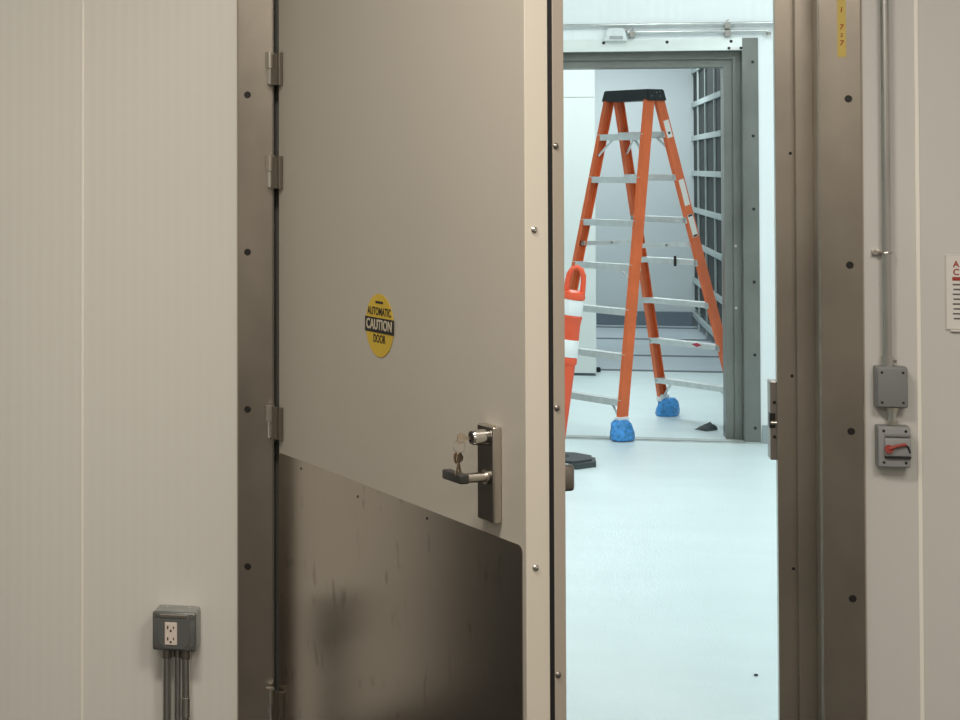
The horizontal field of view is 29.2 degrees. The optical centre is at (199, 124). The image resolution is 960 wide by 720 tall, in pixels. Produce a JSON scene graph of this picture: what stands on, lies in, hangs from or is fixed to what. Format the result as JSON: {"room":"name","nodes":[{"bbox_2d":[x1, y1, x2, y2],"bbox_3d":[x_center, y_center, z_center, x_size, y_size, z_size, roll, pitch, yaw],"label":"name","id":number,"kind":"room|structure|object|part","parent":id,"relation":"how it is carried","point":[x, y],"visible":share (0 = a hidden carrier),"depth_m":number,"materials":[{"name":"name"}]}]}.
{"room":"processing plant","nodes":[
{"label":"processing plant","id":0,"kind":"room"},
{"bbox_2d":[0,0,236,719],"bbox_3d":[-1.347,0.096,5.758,3.203,3.600,0.160,0,-1,11],"label":"wall","id":1,"kind":"structure","parent":0,"point":[160,331],"depth_m":5.46,"materials":[{"name":"white"}]},
{"bbox_2d":[81,0,83,719],"bbox_3d":[-0.358,0.089,5.488,0.007,3.600,0.003,0,-1,11],"label":"seam","id":2,"kind":"structure","parent":1,"relation":"attached to","point":[82,128],"depth_m":5.47,"materials":[{"name":"white"}]},
{"bbox_2d":[153,605,199,651],"bbox_3d":[-0.069,1.497,5.351,0.130,0.120,0.097,0,-1,11],"label":"outlet box","id":3,"kind":"object","parent":1,"relation":"attached to","point":[175,627],"visible":1,"depth_m":5.31,"materials":[{"name":"grey metal"}]},
{"bbox_2d":[165,622,176,644],"bbox_3d":[-0.086,1.502,5.309,0.037,0.066,0.007,0,-1,11],"label":"receptacle","id":4,"kind":"object","parent":3,"relation":"attached to","point":[170,627],"depth_m":5.31,"materials":[{"name":"white plastic"}]},
{"bbox_2d":[594,69,710,325],"bbox_3d":[3.583,0.542,20.460,5.800,3.400,0.200,0,-1,11],"label":"wall","id":5,"kind":"structure","parent":0,"point":[670,281],"depth_m":20.08,"materials":[{"name":"white paint"}]},
{"bbox_2d":[596,311,692,325],"bbox_3d":[3.182,2.163,20.371,4.630,0.155,0.050,0,-1,11],"label":"baseboard","id":6,"kind":"structure","parent":5,"relation":"attached to","point":[664,318],"depth_m":19.98,"materials":[{"name":"grey"}]},
{"bbox_2d":[563,0,775,442],"bbox_3d":[3.990,0.133,11.596,4.090,3.800,0.300,0,-1,11],"label":"wall","id":7,"kind":"structure","parent":0,"point":[754,10],"depth_m":11.54,"materials":[{"name":"white paint"}]},
{"bbox_2d":[604,28,626,40],"bbox_3d":[2.695,-0.584,11.672,0.150,0.082,0.050,0,-1,11],"label":"fitting","id":8,"kind":"object","parent":7,"relation":"attached to","point":[612,34],"visible":1,"depth_m":11.65,"materials":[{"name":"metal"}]},
{"bbox_2d":[563,38,760,441],"bbox_3d":[2.746,0.744,11.814,1.746,2.590,0.322,0,-1,11],"label":"door frame","id":9,"kind":"structure","parent":7,"relation":"in","point":[737,58],"depth_m":11.63,"materials":[{"name":"grey metal"}]},
{"bbox_3d":[2.718,-0.515,11.696,1.548,0.080,0.008,0,-1,11],"label":"head casing","id":10,"kind":"part","parent":9,"relation":"part of","materials":[{"name":"silver metal"}]},
{"bbox_3d":[3.527,0.737,11.512,0.098,2.588,0.008,0,-1,11],"label":"casing","id":11,"kind":"part","parent":9,"relation":"part of","materials":[{"name":"grey metal"}]},
{"bbox_2d":[563,19,772,28],"bbox_3d":[1.733,-0.638,11.865,3.983,0.061,0.048,0,-1,11],"label":"conduit","id":12,"kind":"object","parent":7,"relation":"attached to","point":[727,25],"visible":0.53,"depth_m":11.60,"materials":[{"name":"grey metal"}]},
{"bbox_2d":[627,28,770,37],"bbox_3d":[3.208,-0.596,11.584,0.895,0.061,0.048,0,-1,11],"label":"conduit","id":13,"kind":"object","parent":7,"relation":"attached to","point":[727,32],"visible":1,"depth_m":11.57,"materials":[{"name":"grey metal"}]},
{"bbox_2d":[762,425,767,442],"bbox_3d":[4.678,1.968,11.263,2.230,0.115,0.012,0,-1,11],"label":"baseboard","id":14,"kind":"structure","parent":7,"relation":"attached to","point":[764,427],"depth_m":11.46,"materials":[{"name":"grey"}]},
{"bbox_2d":[565,325,777,719],"bbox_3d":[2.263,2.115,12.936,8.000,0.100,15.400,0,-1,11],"label":"floor","id":15,"kind":"structure","parent":0,"point":[671,547],"depth_m":8.11,"materials":[{"name":"white concrete"}]},
{"bbox_2d":[563,70,595,375],"bbox_3d":[2.494,0.498,15.415,1.742,3.250,0.100,0,-1,11],"label":"wall","id":16,"kind":"structure","parent":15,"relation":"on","point":[578,85],"depth_m":15.23,"materials":[{"name":"white paint"}]},
{"bbox_2d":[564,264,595,469],"bbox_3d":[2.151,1.421,10.683,0.379,1.182,0.379,0,-1,11],"label":"delineator post","id":17,"kind":"object","parent":15,"relation":"on","point":[573,299],"visible":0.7,"depth_m":10.63,"materials":[{"name":"orange plastic"}]},
{"bbox_3d":[2.172,1.486,10.677,0.229,1.012,0.136,0,-1,11],"label":"post","id":18,"kind":"part","parent":17,"relation":"part of","materials":[{"name":"orange plastic"}]},
{"bbox_3d":[2.223,0.922,10.681,0.135,0.185,0.033,0,-1,11],"label":"loop handle","id":19,"kind":"part","parent":17,"relation":"part of","materials":[{"name":"orange plastic"}]},
{"bbox_2d":[569,89,722,419],"bbox_3d":[3.002,0.908,12.203,1.189,2.280,0.749,1,-2,-31],"label":"stepladder","id":20,"kind":"object","parent":15,"relation":"on","point":[636,184],"visible":0.87,"depth_m":12.09,"materials":[{"name":"metal"}]},
{"bbox_3d":[2.574,0.926,12.261,0.542,2.177,0.054,0,-1,-10],"label":"rail","id":21,"kind":"part","parent":20,"relation":"part of","materials":[{"name":"orange plastic"}]},
{"bbox_2d":[610,420,634,440],"bbox_3d":[2.715,1.964,11.576,0.175,0.126,0.138,1,-2,-31],"label":"shoe cover","id":22,"kind":"object","parent":20,"relation":"attached to","point":[621,430],"visible":1,"depth_m":11.53,"materials":[{"name":"blue fabric"}]},
{"bbox_3d":[2.852,0.915,11.798,0.054,2.177,0.542,-1,-2,38],"label":"rail","id":23,"kind":"part","parent":20,"relation":"part of","materials":[{"name":"orange plastic"}]},
{"bbox_3d":[3.086,0.933,12.568,0.049,2.177,0.685,-1,-2,43],"label":"rail","id":24,"kind":"part","parent":20,"relation":"part of","materials":[{"name":"orange plastic"}]},
{"bbox_3d":[3.364,0.922,12.105,0.685,2.177,0.049,0,-1,-15],"label":"rail","id":25,"kind":"part","parent":20,"relation":"part of","materials":[{"name":"orange plastic"}]},
{"bbox_2d":[596,326,697,328],"bbox_3d":[3.136,2.231,20.047,4.660,0.003,0.110,0,-1,11],"label":"joint","id":26,"kind":"object","parent":15,"relation":"on","point":[596,326],"visible":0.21,"depth_m":19.71,"materials":[{"name":"grey metal"}]},
{"bbox_2d":[596,338,709,340],"bbox_3d":[2.884,2.200,18.721,4.660,0.003,0.110,0,-1,11],"label":"joint","id":27,"kind":"object","parent":15,"relation":"on","point":[596,338],"visible":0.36,"depth_m":18.35,"materials":[{"name":"grey metal"}]},
{"bbox_2d":[601,369,722,372],"bbox_3d":[2.337,2.132,15.844,4.660,0.003,0.110,0,-1,11],"label":"joint","id":28,"kind":"object","parent":15,"relation":"on","point":[601,369],"depth_m":15.55,"materials":[{"name":"grey metal"}]},
{"bbox_2d":[566,435,760,443],"bbox_3d":[2.769,2.032,11.650,1.645,0.006,0.140,0,-1,11],"label":"threshold","id":29,"kind":"object","parent":15,"relation":"on","point":[735,441],"visible":0.49,"depth_m":11.59,"materials":[{"name":"silver metal"}]},
{"bbox_2d":[566,437,745,442],"bbox_3d":[2.713,2.027,11.612,1.550,0.002,0.013,0,-1,11],"label":"groove","id":30,"kind":"object","parent":29,"relation":"on","point":[566,437],"visible":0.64,"depth_m":11.58,"materials":[{"name":"grey"}]},
{"bbox_2d":[655,397,679,416],"bbox_3d":[3.312,1.998,12.750,0.184,0.126,0.146,1,-2,-31],"label":"shoe cover","id":31,"kind":"object","parent":15,"relation":"on","point":[668,407],"visible":1,"depth_m":12.70,"materials":[{"name":"blue fabric"}]},
{"bbox_2d":[633,354,718,357],"bbox_3d":[2.576,2.162,17.101,4.660,0.003,0.110,0,-1,11],"label":"joint","id":32,"kind":"object","parent":15,"relation":"on","point":[633,354],"depth_m":16.70,"materials":[{"name":"grey metal"}]},
{"bbox_2d":[695,421,717,430],"bbox_3d":[3.390,2.014,12.052,0.119,0.058,0.118,1,-2,-32],"label":"rag","id":33,"kind":"object","parent":15,"relation":"on","point":[709,426],"visible":1,"depth_m":12.02,"materials":[{"name":"grey fabric"}]},
{"bbox_2d":[691,68,722,343],"bbox_3d":[5.375,0.716,18.303,0.466,2.950,3.380,0,-1,11],"label":"storage rack","id":34,"kind":"object","parent":15,"relation":"on","point":[706,104],"visible":0.43,"depth_m":18.15,"materials":[{"name":"grey metal"}]},
{"bbox_3d":[5.160,-0.627,18.376,0.027,0.056,3.340,0,-1,11],"label":"rail","id":35,"kind":"part","parent":34,"relation":"part of","materials":[{"name":"grey metal"}]},
{"bbox_3d":[5.339,0.739,19.277,0.020,2.950,0.040,0,-1,11],"label":"post","id":36,"kind":"part","parent":34,"relation":"part of","materials":[{"name":"grey metal"}]},
{"bbox_3d":[5.160,2.057,18.313,0.027,0.056,3.340,0,-1,11],"label":"rail","id":37,"kind":"part","parent":34,"relation":"part of","materials":[{"name":"grey metal"}]},
{"bbox_3d":[5.160,-0.252,18.367,0.027,0.056,3.340,0,-1,11],"label":"rail","id":38,"kind":"part","parent":34,"relation":"part of","materials":[{"name":"grey metal"}]},
{"bbox_3d":[5.160,0.118,18.358,0.027,0.056,3.340,0,-1,11],"label":"rail","id":39,"kind":"part","parent":34,"relation":"part of","materials":[{"name":"grey metal"}]},
{"bbox_3d":[5.160,0.502,18.349,0.027,0.056,3.340,0,-1,11],"label":"rail","id":40,"kind":"part","parent":34,"relation":"part of","materials":[{"name":"grey metal"}]},
{"bbox_3d":[5.169,0.718,18.383,0.020,2.950,0.040,0,-1,11],"label":"post","id":41,"kind":"part","parent":34,"relation":"part of","materials":[{"name":"grey metal"}]},
{"bbox_3d":[5.160,0.902,18.340,0.027,0.056,3.340,0,-1,11],"label":"rail","id":42,"kind":"part","parent":34,"relation":"part of","materials":[{"name":"grey metal"}]},
{"bbox_3d":[5.160,1.677,18.322,0.027,0.056,3.340,0,-1,11],"label":"rail","id":43,"kind":"part","parent":34,"relation":"part of","materials":[{"name":"grey metal"}]},
{"bbox_3d":[5.160,1.277,18.331,0.027,0.056,3.340,0,-1,11],"label":"rail","id":44,"kind":"part","parent":34,"relation":"part of","materials":[{"name":"grey metal"}]},
{"bbox_3d":[4.987,0.696,17.420,0.020,2.950,0.040,0,-1,11],"label":"post","id":45,"kind":"part","parent":34,"relation":"part of","materials":[{"name":"grey metal"}]},
{"bbox_3d":[4.850,0.679,16.703,0.020,2.950,0.040,0,-1,11],"label":"post","id":46,"kind":"part","parent":34,"relation":"part of","materials":[{"name":"grey metal"}]},
{"bbox_2d":[862,0,959,719],"bbox_3d":[3.158,0.075,4.903,2.825,3.600,0.160,0,-1,11],"label":"wall","id":47,"kind":"structure","parent":0,"point":[892,526],"depth_m":5.03,"materials":[{"name":"white paint"}]},
{"bbox_2d":[871,0,896,366],"bbox_3d":[1.911,-0.519,5.051,0.061,2.390,0.041,0,-1,11],"label":"conduit","id":48,"kind":"object","parent":47,"relation":"attached to","point":[887,360],"visible":1,"depth_m":5.02,"materials":[{"name":"grey metal"}]},
{"bbox_2d":[873,365,907,407],"bbox_3d":[1.924,0.730,5.014,0.084,0.114,0.052,0,-1,11],"label":"junction box","id":49,"kind":"object","parent":47,"relation":"attached to","point":[890,384],"visible":1,"depth_m":4.99,"materials":[{"name":"grey plastic"}]},
{"bbox_2d":[875,424,910,467],"bbox_3d":[1.926,0.895,5.000,0.086,0.115,0.070,0,-1,11],"label":"switch box","id":50,"kind":"object","parent":47,"relation":"attached to","point":[892,443],"visible":1,"depth_m":4.99,"materials":[{"name":"grey plastic"}]},
{"bbox_3d":[1.905,0.897,4.977,0.023,0.023,0.008,0,-1,11],"label":"lever","id":51,"kind":"part","parent":50,"relation":"part of","materials":[{"name":"red"}]},
{"bbox_2d":[886,408,897,425],"bbox_3d":[1.928,0.812,5.013,0.028,0.048,0.032,0,-1,11],"label":"conduit nipple","id":52,"kind":"object","parent":50,"relation":"attached to","point":[892,412],"visible":1,"depth_m":5.00,"materials":[{"name":"grey metal"}]},
{"bbox_3d":[1.926,0.891,4.970,0.048,0.021,0.011,0,-1,13],"label":"lever arm","id":53,"kind":"part","parent":50,"relation":"part of","materials":[{"name":"red"}]},
{"bbox_2d":[914,0,924,719],"bbox_3d":[2.007,0.079,5.038,0.011,3.600,0.003,0,-1,11],"label":"seam","id":54,"kind":"structure","parent":47,"relation":"attached to","point":[916,74],"depth_m":5.02,"materials":[{"name":"white"}]},
{"bbox_2d":[945,255,959,331],"bbox_3d":[2.184,0.469,4.992,0.220,0.212,0.010,0,-1,11],"label":"notice","id":55,"kind":"object","parent":47,"relation":"attached to","point":[952,262],"visible":1,"depth_m":5.01,"materials":[{"name":"grey paper"}]},
{"bbox_3d":[-0.028,1.831,0.880,8.000,0.100,9.150,0,-1,11],"label":"floor","id":56,"kind":"structure","parent":0,"visible":0},
{"bbox_2d":[162,650,171,719],"bbox_3d":[-0.099,1.722,5.356,0.030,0.328,0.031,0,-1,11],"label":"conduit","id":57,"kind":"object","parent":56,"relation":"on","point":[166,654],"visible":0.86,"depth_m":5.35,"materials":[{"name":"grey metal"}]},
{"bbox_2d":[173,651,181,719],"bbox_3d":[-0.066,1.723,5.371,0.030,0.328,0.031,0,-1,11],"label":"conduit","id":58,"kind":"object","parent":56,"relation":"on","point":[176,654],"visible":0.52,"depth_m":5.36,"materials":[{"name":"grey metal"}]},
{"bbox_2d":[181,651,190,719],"bbox_3d":[-0.042,1.722,5.345,0.030,0.328,0.031,0,-1,11],"label":"conduit","id":59,"kind":"object","parent":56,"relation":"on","point":[185,655],"visible":0.91,"depth_m":5.33,"materials":[{"name":"grey metal"}]},
{"bbox_3d":[0.998,-1.164,5.342,1.572,1.100,0.160,0,-1,11],"label":"wall","id":60,"kind":"structure","parent":0,"visible":0},
{"bbox_2d":[237,0,867,719],"bbox_3d":[1.004,0.597,5.317,1.791,2.577,0.216,0,-1,11],"label":"door frame","id":61,"kind":"structure","parent":60,"relation":"in","point":[816,397],"depth_m":5.19,"materials":[{"name":"silver metal"}]},
{"bbox_3d":[0.166,0.599,5.373,0.104,2.575,0.008,0,-1,11],"label":"casing","id":62,"kind":"part","parent":61,"relation":"part of","materials":[{"name":"silver metal"}]},
{"bbox_2d":[265,0,573,719],"bbox_3d":[0.493,0.635,4.685,0.240,2.448,1.461,0,-1,-20],"label":"room door","id":63,"kind":"structure","parent":61,"relation":"attached to","point":[417,172],"depth_m":4.47,"materials":[{"name":"beige metal"}]},
{"bbox_3d":[0.228,0.142,5.332,0.016,0.098,0.050,1,-2,-37],"label":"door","id":64,"kind":"part","parent":63,"relation":"part of","materials":[{"name":"silver metal"}]},
{"bbox_3d":[0.228,-0.164,5.339,0.016,0.098,0.050,1,-2,-37],"label":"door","id":65,"kind":"part","parent":63,"relation":"part of","materials":[{"name":"silver metal"}]},
{"bbox_3d":[0.228,0.882,5.314,0.016,0.098,0.050,1,-2,-37],"label":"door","id":66,"kind":"part","parent":63,"relation":"part of","materials":[{"name":"silver metal"}]},
{"bbox_3d":[0.228,1.712,5.295,0.016,0.098,0.050,1,-2,-37],"label":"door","id":67,"kind":"part","parent":63,"relation":"part of","materials":[{"name":"silver metal"}]},
{"bbox_3d":[0.476,1.397,4.653,0.002,0.886,1.402,0,-1,-20],"label":"kick plate","id":68,"kind":"part","parent":63,"relation":"part of","materials":[{"name":"silver metal"}]},
{"bbox_2d":[453,433,470,475],"bbox_3d":[0.596,0.750,4.098,0.049,0.097,0.013,1,-2,-31],"label":"keys","id":69,"kind":"object","parent":63,"relation":"on","point":[461,438],"visible":1,"depth_m":4.09,"materials":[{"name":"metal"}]},
{"bbox_3d":[0.627,0.804,4.102,0.062,0.034,0.034,0,-1,-20],"label":"lever stem","id":70,"kind":"part","parent":63,"relation":"part of","materials":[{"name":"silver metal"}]},
{"bbox_3d":[0.653,0.798,4.122,0.001,0.212,0.069,0,-1,-20],"label":"plate","id":71,"kind":"part","parent":63,"relation":"part of","materials":[{"name":"metal"}]},
{"bbox_2d":[837,0,845,56],"bbox_3d":[1.810,-0.321,5.078,0.023,0.260,0.002,0,-1,11],"label":"tape","id":72,"kind":"object","parent":61,"relation":"attached to","point":[841,4],"visible":1,"depth_m":5.08,"materials":[{"name":"yellow paper"}]},
{"bbox_3d":[1.805,0.592,5.062,0.113,2.575,0.008,0,-1,11],"label":"casing","id":73,"kind":"part","parent":61,"relation":"part of","materials":[{"name":"silver metal"}]}
]}

